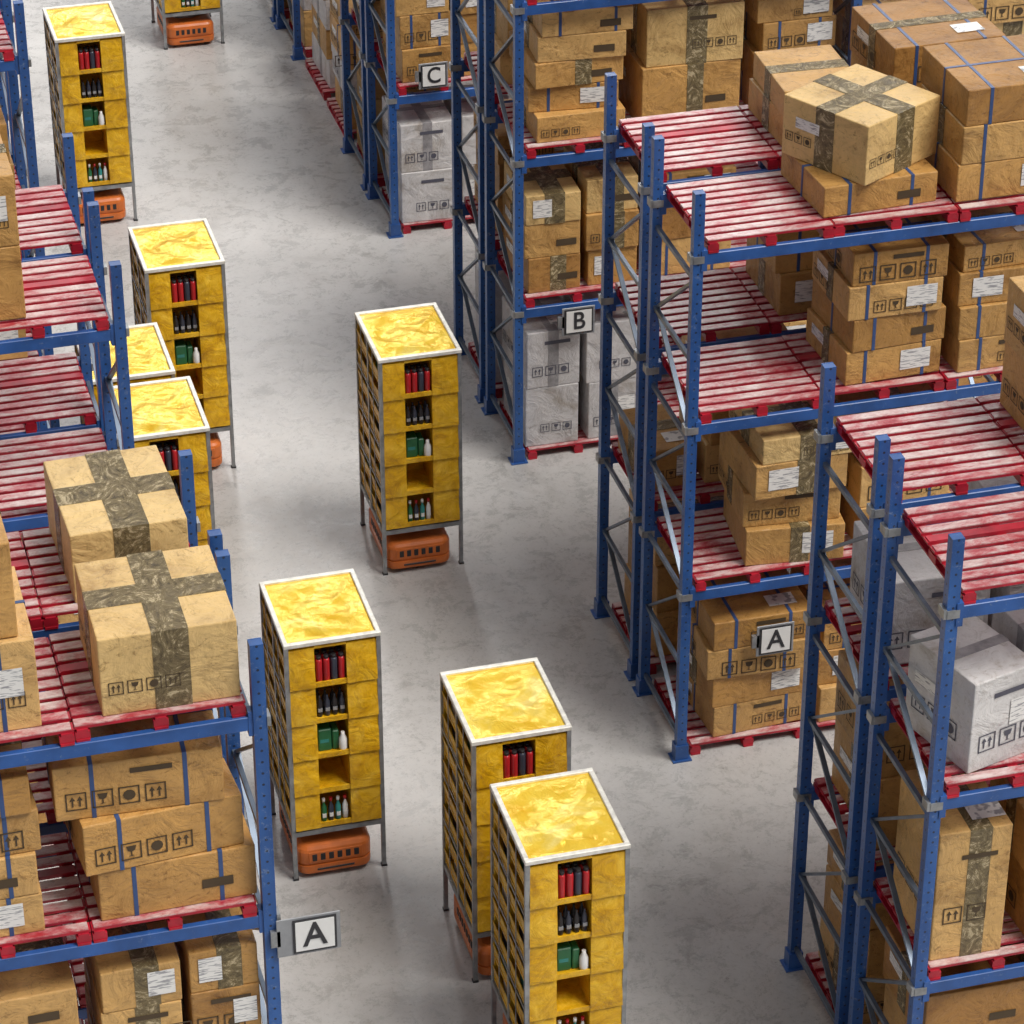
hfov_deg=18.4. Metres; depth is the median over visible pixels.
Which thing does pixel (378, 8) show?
cardboard box
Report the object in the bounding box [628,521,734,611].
cardboard box
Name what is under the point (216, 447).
robot
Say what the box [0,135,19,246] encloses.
cardboard box
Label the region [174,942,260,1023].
cardboard box
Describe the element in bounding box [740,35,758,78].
cardboard box
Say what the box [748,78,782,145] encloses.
cardboard box
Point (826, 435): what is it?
rack
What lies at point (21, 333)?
cardboard box
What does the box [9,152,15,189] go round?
cardboard box
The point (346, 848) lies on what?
robot
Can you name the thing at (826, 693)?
cardboard box
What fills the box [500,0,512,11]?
cardboard box
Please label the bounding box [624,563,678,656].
cardboard box
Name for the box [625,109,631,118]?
pallet
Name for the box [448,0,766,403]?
rack
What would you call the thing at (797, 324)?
cardboard box
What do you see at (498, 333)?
carton
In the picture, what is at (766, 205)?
pallet
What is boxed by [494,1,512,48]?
cardboard box
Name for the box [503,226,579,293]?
cardboard box
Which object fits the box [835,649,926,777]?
cardboard box
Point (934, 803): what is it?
rack
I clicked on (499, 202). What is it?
cardboard box
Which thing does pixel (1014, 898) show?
cardboard box
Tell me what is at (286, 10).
pallet
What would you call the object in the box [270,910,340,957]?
aisle sign
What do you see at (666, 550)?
cardboard box
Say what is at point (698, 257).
rack
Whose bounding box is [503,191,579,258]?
cardboard box
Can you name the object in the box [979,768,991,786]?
pallet
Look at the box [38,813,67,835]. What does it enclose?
cardboard box
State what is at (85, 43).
pod
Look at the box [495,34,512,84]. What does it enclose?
cardboard box
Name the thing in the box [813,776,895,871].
pallet
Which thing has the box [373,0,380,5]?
cardboard box
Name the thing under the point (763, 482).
cardboard box
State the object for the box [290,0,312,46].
cardboard box
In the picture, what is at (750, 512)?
cardboard box
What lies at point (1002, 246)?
cardboard box
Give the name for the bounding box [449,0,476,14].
cardboard box
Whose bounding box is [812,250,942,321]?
cardboard box
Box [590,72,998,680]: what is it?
rack
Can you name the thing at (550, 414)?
carton
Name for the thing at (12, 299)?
cardboard box
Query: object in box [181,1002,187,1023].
cardboard box
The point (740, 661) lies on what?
cardboard box
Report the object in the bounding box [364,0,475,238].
rack
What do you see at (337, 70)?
carton
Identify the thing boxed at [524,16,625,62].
cardboard box
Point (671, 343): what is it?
pallet
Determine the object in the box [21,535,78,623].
cardboard box
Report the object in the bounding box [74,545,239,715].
cardboard box
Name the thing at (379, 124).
cardboard box
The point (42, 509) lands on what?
pallet
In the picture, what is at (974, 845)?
cardboard box
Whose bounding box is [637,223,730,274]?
cardboard box
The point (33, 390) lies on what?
pallet
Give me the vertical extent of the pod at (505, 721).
2.987 m
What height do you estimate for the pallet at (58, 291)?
0.140 m
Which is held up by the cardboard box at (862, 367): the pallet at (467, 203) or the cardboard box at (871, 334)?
the cardboard box at (871, 334)
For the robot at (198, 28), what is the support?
on the floor
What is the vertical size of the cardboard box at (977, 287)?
0.386 m
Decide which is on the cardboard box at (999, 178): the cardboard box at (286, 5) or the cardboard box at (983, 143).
the cardboard box at (983, 143)
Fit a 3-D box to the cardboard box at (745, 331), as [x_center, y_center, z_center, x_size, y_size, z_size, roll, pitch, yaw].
[2.607,-1.738,35.633,1.120,0.508,1.111,-8,32,-13]
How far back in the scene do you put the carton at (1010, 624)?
27.89 m
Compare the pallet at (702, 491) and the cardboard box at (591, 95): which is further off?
the cardboard box at (591, 95)
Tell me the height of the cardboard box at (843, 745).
0.804 m
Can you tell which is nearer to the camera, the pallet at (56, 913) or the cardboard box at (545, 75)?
the pallet at (56, 913)
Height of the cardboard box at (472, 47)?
0.504 m
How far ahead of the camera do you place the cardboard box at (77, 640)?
27.13 m
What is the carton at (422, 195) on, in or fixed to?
on the pallet at (447, 224)
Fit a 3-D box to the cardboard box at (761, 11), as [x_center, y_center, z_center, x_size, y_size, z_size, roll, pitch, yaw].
[3.326,-6.443,39.159,0.992,0.304,1.115,-8,32,-13]
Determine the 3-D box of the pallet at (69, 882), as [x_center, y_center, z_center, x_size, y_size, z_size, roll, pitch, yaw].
[-4.260,3.202,26.138,1.362,0.140,1.400,-8,32,-13]
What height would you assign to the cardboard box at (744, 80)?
0.408 m
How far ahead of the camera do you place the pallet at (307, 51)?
51.91 m
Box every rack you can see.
[0,0,38,429]
[0,0,59,429]
[0,132,103,439]
[0,201,134,691]
[0,549,281,1023]
[22,449,226,1019]
[269,0,276,21]
[274,0,305,60]
[338,0,379,190]
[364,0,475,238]
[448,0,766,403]
[481,0,861,465]
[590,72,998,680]
[632,135,1023,763]
[780,362,1023,1023]
[848,452,1023,1023]
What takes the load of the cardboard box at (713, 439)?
on the cardboard box at (707, 462)
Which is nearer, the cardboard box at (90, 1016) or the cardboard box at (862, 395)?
the cardboard box at (90, 1016)
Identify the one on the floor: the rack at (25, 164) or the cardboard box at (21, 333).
the rack at (25, 164)
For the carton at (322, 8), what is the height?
0.508 m
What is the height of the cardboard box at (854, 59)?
0.556 m
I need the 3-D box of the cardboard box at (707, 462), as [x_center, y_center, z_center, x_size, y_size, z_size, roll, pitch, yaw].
[2.592,-0.883,36.163,1.124,0.508,1.105,-7,32,-11]
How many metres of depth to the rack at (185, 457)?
27.21 m
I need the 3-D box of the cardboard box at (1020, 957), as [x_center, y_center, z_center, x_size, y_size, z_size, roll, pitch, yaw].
[5.359,4.140,29.774,1.108,0.604,1.100,-9,33,-15]
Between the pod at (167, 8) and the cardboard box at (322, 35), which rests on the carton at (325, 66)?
the cardboard box at (322, 35)
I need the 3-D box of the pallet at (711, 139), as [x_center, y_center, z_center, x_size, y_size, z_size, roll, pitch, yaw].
[1.995,-3.972,34.043,1.362,0.140,1.400,-8,32,-13]
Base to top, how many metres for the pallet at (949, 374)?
0.140 m
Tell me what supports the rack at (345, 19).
on the floor
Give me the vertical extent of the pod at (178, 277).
2.987 m
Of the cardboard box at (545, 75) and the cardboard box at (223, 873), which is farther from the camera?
the cardboard box at (545, 75)
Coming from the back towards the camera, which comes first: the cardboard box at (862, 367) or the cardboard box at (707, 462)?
the cardboard box at (707, 462)
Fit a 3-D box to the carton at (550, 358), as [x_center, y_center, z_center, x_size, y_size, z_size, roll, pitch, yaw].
[0.366,-2.236,40.678,0.714,0.808,1.135,-9,33,-14]
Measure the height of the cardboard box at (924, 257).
0.386 m
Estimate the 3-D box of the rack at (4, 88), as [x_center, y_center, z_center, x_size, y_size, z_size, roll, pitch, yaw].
[-8.298,-3.701,39.085,4.520,6.960,1.550,-8,32,-13]
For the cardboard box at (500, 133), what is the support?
on the cardboard box at (499, 169)
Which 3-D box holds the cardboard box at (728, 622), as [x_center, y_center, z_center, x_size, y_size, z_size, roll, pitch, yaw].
[2.609,1.017,35.138,1.155,0.368,1.126,-8,32,-13]
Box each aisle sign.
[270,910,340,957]
[415,61,447,89]
[557,305,594,335]
[751,621,793,656]
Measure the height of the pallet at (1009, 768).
0.140 m
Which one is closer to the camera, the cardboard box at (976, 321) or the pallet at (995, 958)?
the pallet at (995, 958)
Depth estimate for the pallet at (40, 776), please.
27.37 m
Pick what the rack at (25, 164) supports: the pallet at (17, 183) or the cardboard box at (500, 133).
the pallet at (17, 183)
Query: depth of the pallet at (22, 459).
32.15 m
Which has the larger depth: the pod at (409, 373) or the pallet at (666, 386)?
the pallet at (666, 386)
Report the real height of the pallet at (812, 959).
0.140 m
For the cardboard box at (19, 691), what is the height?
0.828 m
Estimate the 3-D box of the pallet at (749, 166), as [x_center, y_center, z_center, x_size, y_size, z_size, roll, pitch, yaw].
[2.842,-4.279,42.339,1.362,0.140,1.400,-8,32,-13]
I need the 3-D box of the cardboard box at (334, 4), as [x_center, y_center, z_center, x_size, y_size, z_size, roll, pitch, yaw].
[-2.400,-7.741,48.808,0.567,0.404,1.244,-9,33,-14]
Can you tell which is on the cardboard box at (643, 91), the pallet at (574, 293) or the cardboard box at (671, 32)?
the cardboard box at (671, 32)
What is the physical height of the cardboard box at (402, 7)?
0.404 m
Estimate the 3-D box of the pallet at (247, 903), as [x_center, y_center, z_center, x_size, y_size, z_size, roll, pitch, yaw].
[-2.939,3.013,26.447,1.362,0.140,1.400,-8,32,-13]
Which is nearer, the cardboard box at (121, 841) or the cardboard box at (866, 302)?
the cardboard box at (121, 841)
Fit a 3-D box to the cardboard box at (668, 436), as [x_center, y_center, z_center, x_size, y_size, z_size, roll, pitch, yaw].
[1.651,-0.749,35.945,0.611,0.508,1.022,-9,33,-14]
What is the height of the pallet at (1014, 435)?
0.140 m
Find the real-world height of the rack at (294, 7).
6.960 m
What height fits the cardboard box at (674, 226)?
0.504 m
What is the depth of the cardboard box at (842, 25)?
39.80 m
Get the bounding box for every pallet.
[0,12,13,61]
[0,255,108,338]
[0,328,38,361]
[0,352,95,433]
[0,424,24,434]
[0,427,107,510]
[0,637,74,746]
[0,832,91,958]
[1,497,47,518]
[6,527,48,534]
[6,531,43,630]
[14,167,20,189]
[15,184,82,260]
[18,726,59,823]
[22,528,189,629]
[49,630,245,742]
[55,913,77,1005]
[58,911,85,1007]
[68,832,256,942]
[284,8,289,18]
[289,19,312,57]
[305,59,334,100]
[327,97,356,138]
[351,8,382,50]
[357,143,384,186]
[376,50,471,95]
[382,186,471,233]
[464,51,512,103]
[464,195,499,249]
[468,342,503,397]
[497,102,629,158]
[497,251,615,307]
[499,400,617,459]
[526,0,536,5]
[611,441,723,510]
[612,602,675,674]
[615,268,769,347]
[618,106,777,182]
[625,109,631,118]
[636,259,722,275]
[654,675,799,755]
[656,507,809,591]
[657,377,678,417]
[661,337,675,346]
[661,337,819,423]
[665,171,833,253]
[729,238,746,268]
[731,266,806,333]
[734,162,760,171]
[738,105,781,168]
[781,332,944,402]
[805,951,877,1023]
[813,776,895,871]
[816,720,834,726]
[824,597,908,689]
[828,186,958,236]
[829,530,852,560]
[835,398,1023,498]
[874,877,1023,980]
[889,696,1023,798]
[902,491,1023,604]
[937,183,1023,221]
[939,355,1002,389]
[976,393,1023,457]
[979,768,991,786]
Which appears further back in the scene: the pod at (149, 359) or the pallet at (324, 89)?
the pallet at (324, 89)
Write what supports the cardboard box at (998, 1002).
on the cardboard box at (892, 1011)
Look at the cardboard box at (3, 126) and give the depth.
36.76 m
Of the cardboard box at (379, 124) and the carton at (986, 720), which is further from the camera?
the cardboard box at (379, 124)
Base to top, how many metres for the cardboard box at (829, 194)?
0.346 m
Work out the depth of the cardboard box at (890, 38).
33.95 m
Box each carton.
[300,0,311,10]
[311,0,329,29]
[312,32,334,87]
[332,44,356,99]
[382,90,451,172]
[385,151,452,222]
[443,84,508,163]
[462,164,474,201]
[475,238,562,327]
[476,294,503,382]
[502,294,579,388]
[504,360,577,446]
[563,289,636,382]
[578,372,635,438]
[849,511,989,663]
[906,616,1023,773]
[964,467,1023,575]
[965,529,1023,627]
[992,609,1023,651]
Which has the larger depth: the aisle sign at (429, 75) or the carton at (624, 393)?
the aisle sign at (429, 75)
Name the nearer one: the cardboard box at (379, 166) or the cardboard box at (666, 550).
the cardboard box at (666, 550)
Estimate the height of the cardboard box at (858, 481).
0.506 m
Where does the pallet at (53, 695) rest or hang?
on the rack at (257, 718)
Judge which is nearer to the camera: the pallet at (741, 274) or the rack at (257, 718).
the rack at (257, 718)
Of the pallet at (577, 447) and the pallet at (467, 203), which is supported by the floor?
the pallet at (577, 447)
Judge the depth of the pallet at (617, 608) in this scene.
37.21 m
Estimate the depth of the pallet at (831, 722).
35.56 m
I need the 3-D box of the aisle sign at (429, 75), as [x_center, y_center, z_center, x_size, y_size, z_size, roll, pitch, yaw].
[-1.147,-6.228,45.094,0.481,0.390,0.054,-6,32,-10]
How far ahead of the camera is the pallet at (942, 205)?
32.46 m
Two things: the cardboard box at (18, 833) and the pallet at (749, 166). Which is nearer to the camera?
the cardboard box at (18, 833)
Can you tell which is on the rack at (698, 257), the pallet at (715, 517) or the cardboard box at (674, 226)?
the pallet at (715, 517)
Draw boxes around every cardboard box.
[0,104,9,162]
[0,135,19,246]
[0,245,25,320]
[0,329,27,359]
[0,511,17,638]
[0,566,41,731]
[0,729,31,817]
[0,783,40,856]
[0,851,39,899]
[0,879,44,936]
[0,914,78,1023]
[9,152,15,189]
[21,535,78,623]
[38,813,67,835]
[41,692,224,821]
[43,445,188,602]
[55,640,90,684]
[64,755,243,876]
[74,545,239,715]
[81,897,181,1013]
[83,957,182,1023]
[84,983,95,1023]
[89,812,256,920]
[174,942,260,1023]
[176,907,258,992]
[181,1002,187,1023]
[284,0,288,7]
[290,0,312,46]
[311,3,331,59]
[329,11,356,69]
[330,0,359,39]
[335,76,357,128]
[353,0,382,37]
[356,39,439,98]
[357,71,382,135]
[357,106,384,172]
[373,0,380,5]
[380,0,450,49]
[383,31,450,82]
[394,0,448,16]
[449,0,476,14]
[449,2,476,43]
[450,43,476,75]
[473,99,563,164]
[474,164,502,231]
[476,135,503,198]
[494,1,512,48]
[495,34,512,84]
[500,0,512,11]
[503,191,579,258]
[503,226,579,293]
[504,160,580,225]
[509,30,622,89]
[512,59,618,112]
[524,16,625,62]
[524,99,624,142]
[528,0,632,37]
[564,141,637,213]
[580,206,638,250]
[580,242,636,285]
[618,40,740,117]
[618,404,683,488]
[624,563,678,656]
[626,0,744,67]
[628,155,735,182]
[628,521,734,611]
[629,484,727,565]
[637,192,690,240]
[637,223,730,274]
[676,665,801,736]
[677,397,729,445]
[677,631,802,707]
[679,405,719,482]
[682,323,787,404]
[690,614,804,679]
[691,565,806,650]
[718,452,840,526]
[719,418,847,500]
[723,489,844,565]
[729,387,852,464]
[739,69,748,104]
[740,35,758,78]
[743,10,835,50]
[744,0,832,23]
[746,239,812,315]
[747,229,818,273]
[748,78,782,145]
[753,45,848,115]
[781,153,937,217]
[782,64,939,185]
[783,320,806,329]
[790,558,861,649]
[806,307,940,385]
[811,278,945,352]
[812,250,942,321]
[815,682,836,721]
[817,648,844,684]
[818,917,884,1023]
[819,215,948,286]
[824,864,884,977]
[827,828,894,929]
[832,5,849,56]
[832,717,900,848]
[833,0,904,22]
[835,383,956,452]
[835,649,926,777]
[840,491,950,538]
[845,452,948,507]
[850,0,1005,87]
[850,51,866,66]
[883,924,1023,1023]
[883,983,906,1023]
[893,763,1012,960]
[921,34,1023,126]
[921,84,1023,164]
[925,141,1023,201]
[926,206,1023,271]
[940,325,1004,372]
[941,358,995,385]
[942,289,1006,339]
[943,257,1023,305]
[968,0,1023,23]
[990,763,1023,869]
[994,21,1023,35]
[1000,341,1023,430]
[1003,910,1023,961]
[1004,275,1023,360]
[1004,851,1023,934]
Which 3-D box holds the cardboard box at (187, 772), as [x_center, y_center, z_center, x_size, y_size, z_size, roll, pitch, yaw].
[-3.103,1.899,25.698,1.372,0.526,1.110,-7,32,-11]
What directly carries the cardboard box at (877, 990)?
on the pallet at (812, 959)
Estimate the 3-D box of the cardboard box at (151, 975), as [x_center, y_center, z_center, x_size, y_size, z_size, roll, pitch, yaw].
[-3.236,3.667,26.686,0.677,0.424,1.131,-9,33,-14]
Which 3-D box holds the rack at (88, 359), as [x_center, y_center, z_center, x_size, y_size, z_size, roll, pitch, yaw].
[-6.502,-0.302,33.530,4.520,6.960,1.550,-8,32,-13]
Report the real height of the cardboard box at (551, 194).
0.405 m
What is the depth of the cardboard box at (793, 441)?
33.59 m
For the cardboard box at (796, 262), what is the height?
0.508 m
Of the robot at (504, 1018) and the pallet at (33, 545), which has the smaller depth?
the pallet at (33, 545)
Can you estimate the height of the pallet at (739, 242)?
0.140 m
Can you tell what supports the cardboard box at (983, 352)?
on the pallet at (949, 374)
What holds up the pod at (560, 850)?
on the floor
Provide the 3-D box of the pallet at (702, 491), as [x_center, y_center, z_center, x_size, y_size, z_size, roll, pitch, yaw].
[1.993,-0.505,36.171,1.362,0.140,1.400,-8,32,-13]
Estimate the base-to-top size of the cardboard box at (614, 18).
0.306 m
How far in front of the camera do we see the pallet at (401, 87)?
45.33 m
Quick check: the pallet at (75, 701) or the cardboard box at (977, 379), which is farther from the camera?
the cardboard box at (977, 379)
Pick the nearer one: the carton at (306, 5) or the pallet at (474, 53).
the pallet at (474, 53)
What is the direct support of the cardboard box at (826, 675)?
on the cardboard box at (826, 693)
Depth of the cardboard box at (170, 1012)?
26.42 m
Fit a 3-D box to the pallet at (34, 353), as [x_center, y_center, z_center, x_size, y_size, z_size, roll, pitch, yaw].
[-6.534,-2.024,38.653,1.362,0.140,1.400,-8,32,-13]
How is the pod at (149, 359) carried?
on the floor
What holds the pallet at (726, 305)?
on the rack at (611, 136)
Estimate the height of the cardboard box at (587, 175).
0.455 m
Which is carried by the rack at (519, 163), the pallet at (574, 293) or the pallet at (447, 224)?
the pallet at (574, 293)
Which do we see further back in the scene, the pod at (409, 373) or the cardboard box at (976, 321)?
the pod at (409, 373)
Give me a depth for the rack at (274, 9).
53.15 m
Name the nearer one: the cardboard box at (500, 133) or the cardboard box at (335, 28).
the cardboard box at (500, 133)
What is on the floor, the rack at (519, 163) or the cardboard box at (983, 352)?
the rack at (519, 163)
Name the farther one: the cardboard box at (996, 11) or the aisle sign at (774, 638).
the cardboard box at (996, 11)
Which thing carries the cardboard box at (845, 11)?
on the cardboard box at (842, 25)
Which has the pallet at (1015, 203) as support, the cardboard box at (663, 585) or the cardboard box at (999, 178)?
the cardboard box at (999, 178)
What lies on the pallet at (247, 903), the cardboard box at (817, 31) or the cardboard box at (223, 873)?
the cardboard box at (223, 873)
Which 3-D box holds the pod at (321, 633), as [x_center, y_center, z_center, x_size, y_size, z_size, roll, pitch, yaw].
[-1.979,2.238,33.183,1.016,2.987,1.285,-8,32,-13]
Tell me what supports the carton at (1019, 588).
on the pallet
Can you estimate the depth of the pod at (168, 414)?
35.86 m
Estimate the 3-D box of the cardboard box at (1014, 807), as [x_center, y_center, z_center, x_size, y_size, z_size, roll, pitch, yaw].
[5.071,2.734,28.808,1.123,0.608,1.066,-8,32,-12]
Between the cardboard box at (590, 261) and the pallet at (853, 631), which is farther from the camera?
the cardboard box at (590, 261)
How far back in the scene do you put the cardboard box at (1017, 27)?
39.60 m
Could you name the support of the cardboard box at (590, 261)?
on the pallet at (574, 293)
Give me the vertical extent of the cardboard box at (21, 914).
0.386 m
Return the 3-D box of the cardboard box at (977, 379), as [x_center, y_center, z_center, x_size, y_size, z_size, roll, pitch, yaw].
[6.106,-2.177,42.551,1.148,0.458,1.073,-8,32,-12]
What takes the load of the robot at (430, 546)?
on the floor
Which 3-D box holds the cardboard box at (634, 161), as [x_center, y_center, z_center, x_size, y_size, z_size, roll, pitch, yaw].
[2.147,-4.355,40.009,1.121,0.406,1.095,-7,32,-12]
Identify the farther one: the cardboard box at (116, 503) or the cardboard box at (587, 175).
the cardboard box at (587, 175)
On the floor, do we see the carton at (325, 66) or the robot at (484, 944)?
the robot at (484, 944)
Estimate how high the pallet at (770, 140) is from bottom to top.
0.140 m
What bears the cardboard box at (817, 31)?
on the cardboard box at (747, 60)
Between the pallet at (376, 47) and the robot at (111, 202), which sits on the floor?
the robot at (111, 202)
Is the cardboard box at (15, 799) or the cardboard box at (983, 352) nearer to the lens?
the cardboard box at (15, 799)
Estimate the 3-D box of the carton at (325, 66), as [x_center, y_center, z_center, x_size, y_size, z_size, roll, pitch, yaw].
[-2.811,-7.316,50.909,0.564,0.504,1.205,-9,33,-14]
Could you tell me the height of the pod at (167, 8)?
2.987 m
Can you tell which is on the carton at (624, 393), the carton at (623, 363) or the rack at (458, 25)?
the carton at (623, 363)
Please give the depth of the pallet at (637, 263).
40.24 m
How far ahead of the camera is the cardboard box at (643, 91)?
38.84 m
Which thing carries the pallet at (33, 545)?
on the rack at (185, 457)
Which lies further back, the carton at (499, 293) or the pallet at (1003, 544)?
the carton at (499, 293)
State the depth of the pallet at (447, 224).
46.46 m
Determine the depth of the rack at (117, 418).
31.14 m
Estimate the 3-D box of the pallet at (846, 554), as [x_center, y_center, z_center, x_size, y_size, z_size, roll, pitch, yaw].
[3.764,0.155,35.090,1.362,0.140,1.400,-8,32,-13]
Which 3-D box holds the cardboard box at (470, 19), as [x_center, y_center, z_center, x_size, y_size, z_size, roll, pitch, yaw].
[-0.580,-7.195,45.566,0.704,0.458,1.092,-8,32,-13]
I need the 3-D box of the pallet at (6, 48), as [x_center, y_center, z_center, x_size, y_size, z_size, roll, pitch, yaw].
[-6.527,-5.481,36.511,1.362,0.140,1.400,-8,32,-13]
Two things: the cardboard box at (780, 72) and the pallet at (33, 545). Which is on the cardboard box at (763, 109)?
the cardboard box at (780, 72)
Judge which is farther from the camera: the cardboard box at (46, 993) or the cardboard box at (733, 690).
the cardboard box at (733, 690)
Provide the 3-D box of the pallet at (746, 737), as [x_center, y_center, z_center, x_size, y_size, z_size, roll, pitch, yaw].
[2.468,2.215,35.949,1.362,0.140,1.400,-8,32,-13]
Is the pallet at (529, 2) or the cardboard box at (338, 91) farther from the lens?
the cardboard box at (338, 91)
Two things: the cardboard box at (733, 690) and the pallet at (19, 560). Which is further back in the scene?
the cardboard box at (733, 690)
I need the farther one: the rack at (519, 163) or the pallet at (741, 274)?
the rack at (519, 163)
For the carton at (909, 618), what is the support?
on the pallet at (853, 631)
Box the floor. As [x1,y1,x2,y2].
[4,0,1004,1023]
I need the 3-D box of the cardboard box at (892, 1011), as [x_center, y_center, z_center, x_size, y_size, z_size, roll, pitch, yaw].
[4.184,4.840,29.785,1.028,0.604,1.075,-9,33,-14]
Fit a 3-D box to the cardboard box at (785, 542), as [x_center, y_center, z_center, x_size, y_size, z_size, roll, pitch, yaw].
[2.978,0.075,34.658,1.097,0.444,1.104,-5,32,-8]
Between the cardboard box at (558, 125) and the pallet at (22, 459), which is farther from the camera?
the cardboard box at (558, 125)
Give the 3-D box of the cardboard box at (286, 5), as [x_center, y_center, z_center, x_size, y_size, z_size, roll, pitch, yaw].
[-3.524,-9.116,53.736,1.056,0.624,1.158,-7,32,-12]
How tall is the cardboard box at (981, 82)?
0.408 m
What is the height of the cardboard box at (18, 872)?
0.408 m
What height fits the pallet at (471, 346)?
0.140 m
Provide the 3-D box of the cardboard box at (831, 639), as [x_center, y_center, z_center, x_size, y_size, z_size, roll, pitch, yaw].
[3.835,0.998,35.626,1.106,0.458,1.127,-8,32,-13]
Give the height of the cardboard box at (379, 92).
0.506 m
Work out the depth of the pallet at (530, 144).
38.67 m
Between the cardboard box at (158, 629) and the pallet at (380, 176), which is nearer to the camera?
the cardboard box at (158, 629)
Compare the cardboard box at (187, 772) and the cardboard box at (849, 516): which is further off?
the cardboard box at (849, 516)
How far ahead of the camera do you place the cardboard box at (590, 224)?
39.50 m
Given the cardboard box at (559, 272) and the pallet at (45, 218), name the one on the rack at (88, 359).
the pallet at (45, 218)
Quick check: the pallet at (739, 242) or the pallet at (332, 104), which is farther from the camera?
the pallet at (332, 104)
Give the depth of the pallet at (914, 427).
28.46 m
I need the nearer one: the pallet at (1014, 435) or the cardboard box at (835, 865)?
the pallet at (1014, 435)
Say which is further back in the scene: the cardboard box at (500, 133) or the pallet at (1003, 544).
the cardboard box at (500, 133)
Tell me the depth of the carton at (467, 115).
46.03 m
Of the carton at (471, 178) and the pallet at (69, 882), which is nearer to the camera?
the pallet at (69, 882)
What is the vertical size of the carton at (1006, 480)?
0.605 m
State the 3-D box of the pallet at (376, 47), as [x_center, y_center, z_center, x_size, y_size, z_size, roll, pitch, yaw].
[-1.591,-7.289,47.260,1.362,0.140,1.400,-8,32,-13]
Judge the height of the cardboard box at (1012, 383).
0.664 m
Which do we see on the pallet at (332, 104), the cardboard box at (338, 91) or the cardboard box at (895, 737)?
the cardboard box at (338, 91)
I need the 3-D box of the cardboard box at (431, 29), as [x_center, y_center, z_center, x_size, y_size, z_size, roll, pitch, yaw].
[-1.387,-7.112,45.385,0.768,0.506,1.078,-9,33,-14]
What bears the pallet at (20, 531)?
on the rack at (88, 359)
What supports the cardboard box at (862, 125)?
on the cardboard box at (829, 194)
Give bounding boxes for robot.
[62,180,125,224]
[156,6,213,46]
[210,432,221,467]
[279,802,370,873]
[369,507,448,569]
[454,894,490,974]
[503,1013,507,1023]
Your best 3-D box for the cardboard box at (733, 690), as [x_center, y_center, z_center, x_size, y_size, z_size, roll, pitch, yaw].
[2.596,1.644,35.586,1.168,0.404,1.118,-10,33,-16]
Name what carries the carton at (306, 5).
on the cardboard box at (305, 16)
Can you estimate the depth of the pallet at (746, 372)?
33.58 m
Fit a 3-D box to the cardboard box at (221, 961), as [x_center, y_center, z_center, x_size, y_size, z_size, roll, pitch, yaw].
[-2.558,3.528,26.818,0.584,0.424,1.130,-8,32,-13]
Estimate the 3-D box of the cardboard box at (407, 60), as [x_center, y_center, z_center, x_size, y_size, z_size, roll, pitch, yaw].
[-1.379,-6.683,45.644,0.737,0.508,1.122,-9,33,-14]
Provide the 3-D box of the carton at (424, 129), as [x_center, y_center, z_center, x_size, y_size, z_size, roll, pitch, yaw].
[-1.376,-5.581,46.293,0.820,0.755,1.137,-8,32,-13]
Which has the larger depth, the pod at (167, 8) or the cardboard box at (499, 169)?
the pod at (167, 8)
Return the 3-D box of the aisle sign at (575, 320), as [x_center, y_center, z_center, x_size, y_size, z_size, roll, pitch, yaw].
[0.811,-2.410,39.850,0.481,0.390,0.053,-6,32,-10]
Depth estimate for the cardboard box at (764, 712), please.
35.36 m
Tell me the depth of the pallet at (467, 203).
41.88 m
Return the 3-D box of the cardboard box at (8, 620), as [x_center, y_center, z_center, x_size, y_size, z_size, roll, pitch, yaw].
[-4.470,0.419,24.319,1.127,0.854,1.033,-9,33,-14]
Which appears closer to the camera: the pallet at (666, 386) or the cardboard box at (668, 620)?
the cardboard box at (668, 620)
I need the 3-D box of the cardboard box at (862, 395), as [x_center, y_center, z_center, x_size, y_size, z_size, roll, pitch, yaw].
[4.172,-0.995,34.514,1.099,0.408,1.057,-8,32,-12]
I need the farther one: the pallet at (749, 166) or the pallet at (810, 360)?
the pallet at (749, 166)
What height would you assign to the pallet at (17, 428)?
0.140 m
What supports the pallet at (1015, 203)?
on the rack at (698, 257)
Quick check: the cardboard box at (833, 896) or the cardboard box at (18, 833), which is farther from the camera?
the cardboard box at (833, 896)
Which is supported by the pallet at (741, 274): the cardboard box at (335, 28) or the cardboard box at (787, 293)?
the cardboard box at (787, 293)
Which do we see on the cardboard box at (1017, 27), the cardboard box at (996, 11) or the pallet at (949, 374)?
the cardboard box at (996, 11)
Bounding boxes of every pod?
[42,1,137,220]
[74,322,175,423]
[113,376,214,545]
[128,218,235,468]
[151,0,224,49]
[259,568,386,880]
[354,302,463,575]
[439,657,571,982]
[490,768,630,1023]
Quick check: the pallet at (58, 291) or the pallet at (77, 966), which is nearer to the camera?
the pallet at (77, 966)
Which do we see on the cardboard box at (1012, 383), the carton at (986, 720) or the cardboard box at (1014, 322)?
the cardboard box at (1014, 322)
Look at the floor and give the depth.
38.57 m

